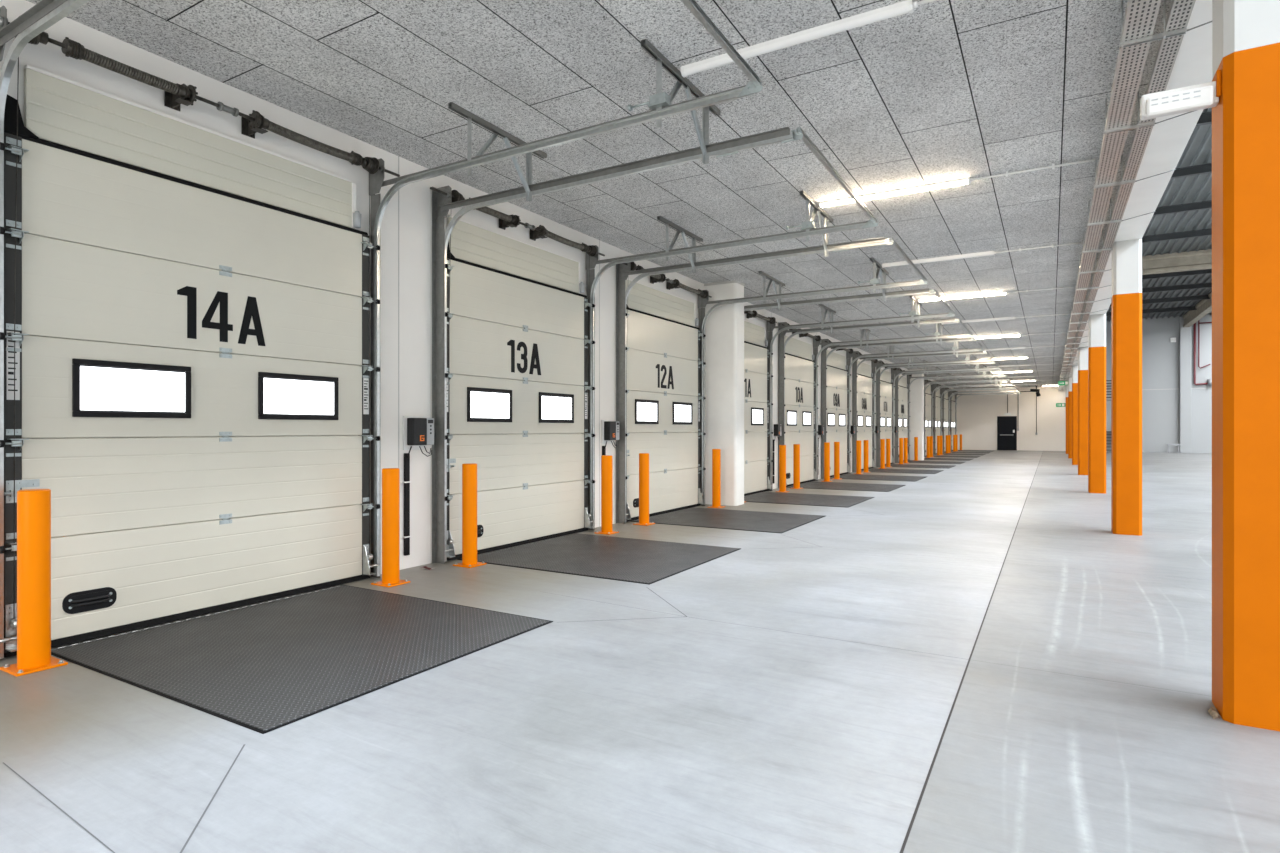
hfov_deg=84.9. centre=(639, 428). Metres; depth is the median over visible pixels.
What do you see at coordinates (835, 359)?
panel
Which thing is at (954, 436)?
bollard
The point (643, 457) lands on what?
bollard
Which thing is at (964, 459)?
dock leveller
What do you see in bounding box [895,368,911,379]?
shaft
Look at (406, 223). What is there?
wall
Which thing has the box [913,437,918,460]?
bollard
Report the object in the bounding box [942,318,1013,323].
diffuser
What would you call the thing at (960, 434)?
bollard
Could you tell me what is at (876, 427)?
controller
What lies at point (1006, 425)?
door
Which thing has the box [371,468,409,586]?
bollard
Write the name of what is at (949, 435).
bollard
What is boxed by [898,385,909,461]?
door
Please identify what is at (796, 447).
bollard
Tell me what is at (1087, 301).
hanger
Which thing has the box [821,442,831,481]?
bollard
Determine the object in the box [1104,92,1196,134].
hanger
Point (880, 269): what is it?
hanger
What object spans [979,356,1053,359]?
tube light
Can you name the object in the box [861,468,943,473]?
dock leveller
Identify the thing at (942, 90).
ceiling
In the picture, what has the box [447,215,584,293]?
panel
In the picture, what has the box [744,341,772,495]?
door
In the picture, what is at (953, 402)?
door
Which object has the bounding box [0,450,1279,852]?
floor
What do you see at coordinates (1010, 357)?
diffuser
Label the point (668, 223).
hanger
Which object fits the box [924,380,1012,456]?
door track
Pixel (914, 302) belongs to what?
hanger
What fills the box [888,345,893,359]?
hanger
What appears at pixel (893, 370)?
shaft
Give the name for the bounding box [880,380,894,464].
door
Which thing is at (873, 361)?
shaft
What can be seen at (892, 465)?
dock leveller
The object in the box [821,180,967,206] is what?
diffuser
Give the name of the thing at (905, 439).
bollard
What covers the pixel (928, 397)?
door
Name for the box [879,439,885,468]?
bollard
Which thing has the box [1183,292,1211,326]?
roof beam
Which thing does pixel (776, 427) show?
controller
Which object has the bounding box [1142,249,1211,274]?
roof beam
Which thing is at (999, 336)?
diffuser
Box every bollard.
[0,489,67,676]
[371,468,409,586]
[453,463,486,567]
[595,455,618,534]
[633,453,654,525]
[707,449,724,507]
[776,445,789,491]
[790,444,802,488]
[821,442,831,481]
[832,442,841,479]
[855,440,862,473]
[863,440,869,472]
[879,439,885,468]
[886,439,891,466]
[899,438,902,463]
[903,438,908,462]
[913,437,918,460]
[925,436,930,457]
[930,436,933,456]
[937,436,939,454]
[940,436,943,454]
[946,435,948,452]
[949,435,950,452]
[952,435,956,451]
[956,435,957,450]
[960,434,961,449]
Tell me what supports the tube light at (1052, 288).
attached to the ceiling at (942, 90)
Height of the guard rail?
0.500 m
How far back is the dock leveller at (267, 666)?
4.20 m
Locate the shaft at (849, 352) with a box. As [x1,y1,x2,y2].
[821,339,852,367]
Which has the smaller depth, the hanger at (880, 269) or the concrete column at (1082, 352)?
the hanger at (880, 269)
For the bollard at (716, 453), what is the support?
on the floor
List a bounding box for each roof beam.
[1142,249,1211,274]
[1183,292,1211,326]
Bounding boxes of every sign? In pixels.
[1056,403,1065,406]
[1058,381,1067,385]
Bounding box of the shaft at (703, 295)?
[616,262,711,506]
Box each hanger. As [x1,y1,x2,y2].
[448,102,546,201]
[641,39,719,164]
[657,216,702,272]
[759,271,784,310]
[800,190,832,256]
[818,304,835,332]
[860,329,870,348]
[870,257,888,300]
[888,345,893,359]
[907,351,912,368]
[909,295,921,326]
[936,323,943,344]
[953,342,957,356]
[1070,311,1087,323]
[1071,300,1106,314]
[1073,289,1108,303]
[1076,273,1110,290]
[1079,254,1111,273]
[1082,230,1111,253]
[1087,198,1155,225]
[1094,155,1175,188]
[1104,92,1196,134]
[1119,0,1211,48]
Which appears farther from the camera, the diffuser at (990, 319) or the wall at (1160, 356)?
the wall at (1160, 356)
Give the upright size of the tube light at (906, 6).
0.059 m
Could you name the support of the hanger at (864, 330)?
hanging from the ceiling at (942, 90)
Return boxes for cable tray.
[1058,0,1160,390]
[1062,0,1195,390]
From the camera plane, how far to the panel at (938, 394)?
37.96 m
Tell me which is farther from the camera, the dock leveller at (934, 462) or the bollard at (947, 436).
the bollard at (947, 436)
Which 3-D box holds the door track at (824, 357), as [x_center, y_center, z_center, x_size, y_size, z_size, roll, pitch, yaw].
[7.121,-0.475,18.888,3.725,3.610,2.720,0,0,30]
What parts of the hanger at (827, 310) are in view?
drop post, ceiling rail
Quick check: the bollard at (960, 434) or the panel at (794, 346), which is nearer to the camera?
the panel at (794, 346)
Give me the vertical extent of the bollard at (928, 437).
0.991 m
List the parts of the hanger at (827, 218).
drop post, ceiling rail, drop post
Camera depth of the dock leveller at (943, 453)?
36.29 m
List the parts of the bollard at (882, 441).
post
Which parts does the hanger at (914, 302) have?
drop post, ceiling rail, drop post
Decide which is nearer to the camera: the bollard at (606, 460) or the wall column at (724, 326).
the bollard at (606, 460)
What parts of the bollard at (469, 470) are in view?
post, plate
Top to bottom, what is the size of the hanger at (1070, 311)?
0.275 m
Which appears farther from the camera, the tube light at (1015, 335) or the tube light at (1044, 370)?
the tube light at (1044, 370)
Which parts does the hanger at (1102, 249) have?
threaded rod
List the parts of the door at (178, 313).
pull handle, door panel, door panel, door panel, door panel, door panel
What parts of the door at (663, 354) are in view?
pull handle, door panel, door panel, door panel, door panel, door panel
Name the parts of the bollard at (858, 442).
post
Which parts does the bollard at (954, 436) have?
post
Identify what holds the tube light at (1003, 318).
attached to the ceiling at (942, 90)
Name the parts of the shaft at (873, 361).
bearing plate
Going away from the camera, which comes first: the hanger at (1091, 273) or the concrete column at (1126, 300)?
the concrete column at (1126, 300)
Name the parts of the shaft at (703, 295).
bearing plate, bearing plate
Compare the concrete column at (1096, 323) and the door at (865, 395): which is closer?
the concrete column at (1096, 323)
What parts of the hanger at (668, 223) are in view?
drop post, ceiling rail, drop post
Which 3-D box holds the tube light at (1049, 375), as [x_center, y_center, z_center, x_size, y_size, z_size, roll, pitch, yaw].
[18.804,-2.542,33.907,2.625,0.059,0.070,0,0,30]
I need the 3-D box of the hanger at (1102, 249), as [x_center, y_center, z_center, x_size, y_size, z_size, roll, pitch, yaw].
[6.054,-2.436,8.992,0.626,0.275,0.036,0,0,30]
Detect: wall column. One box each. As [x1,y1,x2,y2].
[704,280,744,505]
[908,368,923,459]
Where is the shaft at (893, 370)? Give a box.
[876,360,896,385]
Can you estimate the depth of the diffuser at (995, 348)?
22.25 m
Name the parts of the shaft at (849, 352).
bearing plate, bearing plate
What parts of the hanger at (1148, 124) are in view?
threaded rod, stay rod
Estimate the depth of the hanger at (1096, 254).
10.27 m
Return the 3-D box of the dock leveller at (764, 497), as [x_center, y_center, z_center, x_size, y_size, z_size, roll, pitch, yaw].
[3.075,1.323,13.303,2.248,0.012,2.060,0,0,30]
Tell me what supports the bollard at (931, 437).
on the floor
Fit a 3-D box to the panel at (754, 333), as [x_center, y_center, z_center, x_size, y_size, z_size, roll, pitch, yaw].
[2.110,-1.964,13.954,0.100,0.417,2.315,0,0,30]
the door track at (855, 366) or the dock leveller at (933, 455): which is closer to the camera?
the door track at (855, 366)
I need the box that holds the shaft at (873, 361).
[852,351,877,366]
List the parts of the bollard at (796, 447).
post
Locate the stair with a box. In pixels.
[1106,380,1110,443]
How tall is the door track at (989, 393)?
3.610 m
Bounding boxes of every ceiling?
[26,0,1171,388]
[1106,108,1211,321]
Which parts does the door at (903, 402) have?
door panel, door panel, door panel, door panel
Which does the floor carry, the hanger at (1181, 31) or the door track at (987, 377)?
the door track at (987, 377)
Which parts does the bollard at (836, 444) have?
post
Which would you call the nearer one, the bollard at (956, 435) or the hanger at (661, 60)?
the hanger at (661, 60)
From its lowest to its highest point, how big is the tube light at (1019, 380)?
0.059 m
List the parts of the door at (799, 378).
door panel, door panel, door panel, door panel, door panel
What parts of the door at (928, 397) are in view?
door panel, door panel, door panel, door panel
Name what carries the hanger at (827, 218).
hanging from the ceiling at (942, 90)
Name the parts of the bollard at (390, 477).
plate, post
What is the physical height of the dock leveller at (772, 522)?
0.012 m
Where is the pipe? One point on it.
(1209, 383)
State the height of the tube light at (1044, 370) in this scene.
0.059 m
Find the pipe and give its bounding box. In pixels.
[1193,320,1211,385]
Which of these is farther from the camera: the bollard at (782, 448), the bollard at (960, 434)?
the bollard at (960, 434)
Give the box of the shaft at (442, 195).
[430,185,604,538]
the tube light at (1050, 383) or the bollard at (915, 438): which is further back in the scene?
the tube light at (1050, 383)
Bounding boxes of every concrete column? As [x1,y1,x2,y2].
[1066,385,1067,453]
[1068,376,1071,457]
[1072,365,1077,464]
[1078,347,1087,474]
[1088,314,1105,493]
[1111,239,1141,535]
[1212,0,1279,730]
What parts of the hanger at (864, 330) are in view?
drop post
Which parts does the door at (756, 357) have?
door panel, door panel, door panel, door panel, door panel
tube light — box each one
[681,0,935,76]
[819,159,1094,207]
[882,242,1081,267]
[918,286,1073,301]
[942,313,1069,323]
[965,332,1066,338]
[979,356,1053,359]
[984,345,1064,350]
[987,363,1061,367]
[993,370,1055,372]
[998,375,1059,377]
[1012,380,1042,381]
[1014,383,1057,384]
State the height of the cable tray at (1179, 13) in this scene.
0.050 m
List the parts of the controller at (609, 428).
plate, keypad panel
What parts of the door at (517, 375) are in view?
pull handle, door panel, door panel, door panel, door panel, door panel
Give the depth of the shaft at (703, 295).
10.67 m
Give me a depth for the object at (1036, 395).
42.86 m
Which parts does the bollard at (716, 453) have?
post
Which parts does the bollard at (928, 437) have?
post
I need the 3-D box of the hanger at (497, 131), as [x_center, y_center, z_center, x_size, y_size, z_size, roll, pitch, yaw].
[-1.192,-2.320,6.029,0.043,0.500,1.200,0,0,30]
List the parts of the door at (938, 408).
door panel, door panel, door panel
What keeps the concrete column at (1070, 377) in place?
on the floor
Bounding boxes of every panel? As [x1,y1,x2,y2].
[24,64,360,228]
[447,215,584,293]
[625,278,698,326]
[744,320,767,346]
[784,334,814,359]
[826,349,847,369]
[857,360,872,376]
[880,369,892,382]
[898,375,907,386]
[925,385,931,393]
[935,389,940,396]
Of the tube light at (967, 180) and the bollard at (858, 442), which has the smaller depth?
the tube light at (967, 180)
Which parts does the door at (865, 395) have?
door panel, door panel, door panel, door panel, door panel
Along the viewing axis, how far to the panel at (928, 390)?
34.86 m
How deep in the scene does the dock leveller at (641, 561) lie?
7.20 m
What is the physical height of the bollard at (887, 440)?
0.991 m
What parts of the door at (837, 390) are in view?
door panel, door panel, door panel, door panel, door panel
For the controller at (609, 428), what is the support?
attached to the wall at (406, 223)
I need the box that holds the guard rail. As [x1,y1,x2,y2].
[1167,444,1179,452]
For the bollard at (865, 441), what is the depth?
21.44 m
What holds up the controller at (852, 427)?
attached to the wall at (406, 223)
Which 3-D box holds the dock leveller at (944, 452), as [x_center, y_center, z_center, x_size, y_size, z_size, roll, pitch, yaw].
[18.568,1.323,39.691,2.248,0.012,2.060,0,0,30]
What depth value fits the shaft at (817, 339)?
17.06 m
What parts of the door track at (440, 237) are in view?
splice plate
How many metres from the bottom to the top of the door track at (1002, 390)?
3.610 m
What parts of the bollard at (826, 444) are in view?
post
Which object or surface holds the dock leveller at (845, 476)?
on the floor
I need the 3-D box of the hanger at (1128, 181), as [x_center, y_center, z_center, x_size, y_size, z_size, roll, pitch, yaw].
[4.606,-2.436,6.526,0.626,0.275,0.036,0,0,30]
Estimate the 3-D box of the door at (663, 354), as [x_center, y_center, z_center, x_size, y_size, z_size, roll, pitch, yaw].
[0.413,-0.310,10.999,0.144,3.280,2.620,0,0,30]
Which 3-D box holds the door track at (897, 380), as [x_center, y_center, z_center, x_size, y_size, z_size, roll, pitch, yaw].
[12.286,-0.475,27.684,3.725,3.610,2.720,0,0,30]
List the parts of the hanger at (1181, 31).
threaded rod, stay rod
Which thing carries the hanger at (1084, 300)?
hanging from the ceiling at (942, 90)
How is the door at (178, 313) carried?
attached to the door track at (45, 13)
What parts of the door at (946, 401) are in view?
door panel, door panel, door panel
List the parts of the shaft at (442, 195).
bearing plate, bearing plate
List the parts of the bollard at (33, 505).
post, plate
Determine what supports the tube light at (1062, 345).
attached to the ceiling at (942, 90)
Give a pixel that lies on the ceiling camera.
(1036, 390)
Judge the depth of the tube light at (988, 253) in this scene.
10.34 m
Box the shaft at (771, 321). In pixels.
[744,310,776,434]
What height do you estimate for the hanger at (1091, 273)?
0.275 m
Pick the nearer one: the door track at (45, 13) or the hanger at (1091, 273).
the door track at (45, 13)
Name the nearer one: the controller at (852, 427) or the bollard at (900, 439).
the controller at (852, 427)
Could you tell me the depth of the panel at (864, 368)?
22.89 m
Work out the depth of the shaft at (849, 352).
19.99 m
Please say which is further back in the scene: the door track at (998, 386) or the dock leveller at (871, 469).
the door track at (998, 386)
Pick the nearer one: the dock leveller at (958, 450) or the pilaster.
the pilaster
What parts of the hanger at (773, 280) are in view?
drop post, ceiling rail, drop post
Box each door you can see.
[0,94,380,657]
[445,241,594,560]
[625,304,705,521]
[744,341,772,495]
[784,353,818,486]
[826,365,850,476]
[857,373,875,469]
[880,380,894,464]
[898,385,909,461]
[925,393,933,455]
[935,396,942,453]
[944,398,949,451]
[952,401,956,450]
[997,416,1016,449]
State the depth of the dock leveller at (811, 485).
16.09 m
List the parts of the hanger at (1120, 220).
threaded rod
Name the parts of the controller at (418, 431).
plate, keypad panel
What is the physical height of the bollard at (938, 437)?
0.991 m
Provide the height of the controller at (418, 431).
1.325 m
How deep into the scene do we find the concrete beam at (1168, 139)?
5.83 m
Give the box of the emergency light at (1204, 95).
[1140,70,1220,119]
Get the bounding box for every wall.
[0,0,953,575]
[957,314,1211,452]
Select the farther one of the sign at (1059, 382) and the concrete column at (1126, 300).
the sign at (1059, 382)
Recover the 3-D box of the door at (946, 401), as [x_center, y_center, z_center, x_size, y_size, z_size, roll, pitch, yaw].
[17.628,-0.310,40.319,0.144,3.280,2.620,0,0,30]
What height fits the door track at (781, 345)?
3.610 m
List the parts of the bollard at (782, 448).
post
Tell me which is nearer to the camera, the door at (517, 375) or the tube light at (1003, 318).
the door at (517, 375)
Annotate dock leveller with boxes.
[51,585,552,733]
[457,533,740,584]
[630,507,824,532]
[744,492,873,507]
[786,481,904,491]
[830,474,926,481]
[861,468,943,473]
[885,464,954,467]
[898,461,964,463]
[924,458,971,460]
[926,455,979,457]
[935,453,984,454]
[944,452,989,452]
[958,450,992,451]
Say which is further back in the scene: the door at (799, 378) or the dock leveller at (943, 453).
the dock leveller at (943, 453)
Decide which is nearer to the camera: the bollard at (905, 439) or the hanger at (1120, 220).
the hanger at (1120, 220)
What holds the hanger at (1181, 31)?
hanging from the ceiling at (942, 90)
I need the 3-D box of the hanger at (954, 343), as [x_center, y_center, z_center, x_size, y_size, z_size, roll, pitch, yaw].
[8.933,-2.320,19.797,0.043,0.500,1.200,0,0,30]
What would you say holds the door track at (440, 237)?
on the floor
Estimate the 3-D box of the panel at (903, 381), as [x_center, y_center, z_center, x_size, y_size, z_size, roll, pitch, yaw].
[10.718,-1.964,28.613,0.100,0.417,2.315,0,0,30]
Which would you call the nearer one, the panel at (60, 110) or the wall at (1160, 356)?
the panel at (60, 110)
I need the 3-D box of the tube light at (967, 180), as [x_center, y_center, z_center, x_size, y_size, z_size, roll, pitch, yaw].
[3.174,-2.542,7.286,2.625,0.059,0.070,0,0,30]
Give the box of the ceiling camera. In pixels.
[1030,386,1040,396]
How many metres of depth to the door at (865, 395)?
22.89 m
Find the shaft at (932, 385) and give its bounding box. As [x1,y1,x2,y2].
[924,380,934,399]
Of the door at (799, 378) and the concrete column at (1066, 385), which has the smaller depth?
the door at (799, 378)
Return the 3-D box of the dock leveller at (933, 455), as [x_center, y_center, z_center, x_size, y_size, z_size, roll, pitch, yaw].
[15.125,1.323,33.827,2.248,0.012,2.060,0,0,30]
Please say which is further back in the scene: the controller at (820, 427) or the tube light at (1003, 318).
the controller at (820, 427)
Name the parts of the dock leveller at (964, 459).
deck plate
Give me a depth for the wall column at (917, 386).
29.81 m
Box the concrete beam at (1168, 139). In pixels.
[1064,0,1211,389]
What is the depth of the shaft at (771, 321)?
14.86 m
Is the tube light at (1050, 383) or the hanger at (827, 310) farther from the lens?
the tube light at (1050, 383)
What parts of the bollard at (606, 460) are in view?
post, plate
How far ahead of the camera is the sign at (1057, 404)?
37.60 m
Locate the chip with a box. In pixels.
[1207,707,1219,718]
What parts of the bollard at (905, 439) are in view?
post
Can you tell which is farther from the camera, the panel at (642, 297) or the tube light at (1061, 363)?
the tube light at (1061, 363)
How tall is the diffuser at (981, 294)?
0.030 m
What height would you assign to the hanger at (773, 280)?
0.500 m
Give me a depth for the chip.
3.25 m
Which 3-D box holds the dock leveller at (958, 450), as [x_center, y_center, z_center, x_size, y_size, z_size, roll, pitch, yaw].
[20.290,1.323,42.623,2.248,0.012,2.060,0,0,30]
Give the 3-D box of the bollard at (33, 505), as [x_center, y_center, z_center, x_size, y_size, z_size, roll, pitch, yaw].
[-3.385,0.835,3.912,0.230,0.991,0.230,0,0,30]
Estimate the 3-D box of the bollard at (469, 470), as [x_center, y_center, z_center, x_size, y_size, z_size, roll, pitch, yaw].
[-1.664,0.835,6.844,0.230,0.991,0.230,0,0,30]
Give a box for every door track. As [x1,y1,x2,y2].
[0,0,762,658]
[432,127,877,563]
[616,237,926,523]
[744,288,954,490]
[778,318,971,487]
[821,337,983,478]
[852,351,992,471]
[876,361,999,466]
[895,369,1004,462]
[924,375,1009,386]
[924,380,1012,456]
[933,384,1015,454]
[942,388,1018,452]
[950,391,1020,450]
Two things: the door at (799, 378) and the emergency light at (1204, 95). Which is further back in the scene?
the door at (799, 378)
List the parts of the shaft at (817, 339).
bearing plate, bearing plate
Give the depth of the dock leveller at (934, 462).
27.63 m
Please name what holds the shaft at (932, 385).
attached to the door track at (995, 383)
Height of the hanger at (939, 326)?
0.500 m
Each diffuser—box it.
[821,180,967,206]
[883,253,991,266]
[919,293,1004,301]
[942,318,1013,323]
[976,335,1019,338]
[984,348,1023,350]
[993,357,1026,359]
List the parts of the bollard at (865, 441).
post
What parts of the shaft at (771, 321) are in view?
bearing plate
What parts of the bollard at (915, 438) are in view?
post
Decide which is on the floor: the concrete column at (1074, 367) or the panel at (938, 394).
the concrete column at (1074, 367)
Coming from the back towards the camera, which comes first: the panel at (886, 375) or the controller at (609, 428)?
the panel at (886, 375)
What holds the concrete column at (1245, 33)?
on the floor
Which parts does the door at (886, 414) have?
door panel, door panel, door panel, door panel, door panel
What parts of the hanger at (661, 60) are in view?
drop post, ceiling rail, drop post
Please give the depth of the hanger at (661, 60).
5.12 m
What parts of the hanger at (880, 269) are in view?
drop post, ceiling rail, drop post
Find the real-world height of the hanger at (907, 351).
0.500 m
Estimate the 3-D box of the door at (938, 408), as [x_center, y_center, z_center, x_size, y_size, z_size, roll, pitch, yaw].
[15.906,-0.310,37.387,0.144,3.280,2.620,0,0,30]
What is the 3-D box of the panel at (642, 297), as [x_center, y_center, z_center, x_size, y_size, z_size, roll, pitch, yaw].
[0.389,-1.964,11.022,0.100,0.417,2.315,0,0,30]
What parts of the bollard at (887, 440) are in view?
post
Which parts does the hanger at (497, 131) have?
drop post, ceiling rail, drop post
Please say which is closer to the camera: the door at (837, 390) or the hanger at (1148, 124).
the hanger at (1148, 124)
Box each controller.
[402,416,433,555]
[601,420,618,454]
[773,423,780,482]
[818,424,823,474]
[851,425,854,437]
[875,425,878,434]
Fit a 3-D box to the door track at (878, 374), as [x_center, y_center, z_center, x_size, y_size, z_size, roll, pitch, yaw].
[10.564,-0.475,24.752,3.725,3.610,2.720,0,0,30]
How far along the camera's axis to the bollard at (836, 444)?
18.52 m
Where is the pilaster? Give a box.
[1179,317,1190,452]
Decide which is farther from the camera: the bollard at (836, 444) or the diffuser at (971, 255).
the bollard at (836, 444)
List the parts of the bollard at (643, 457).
post, plate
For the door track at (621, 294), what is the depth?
9.86 m
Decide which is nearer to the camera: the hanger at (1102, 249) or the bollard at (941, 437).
the hanger at (1102, 249)
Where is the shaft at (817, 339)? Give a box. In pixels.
[778,322,821,406]
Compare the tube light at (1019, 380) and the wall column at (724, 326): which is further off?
the tube light at (1019, 380)
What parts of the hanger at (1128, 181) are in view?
threaded rod, stay rod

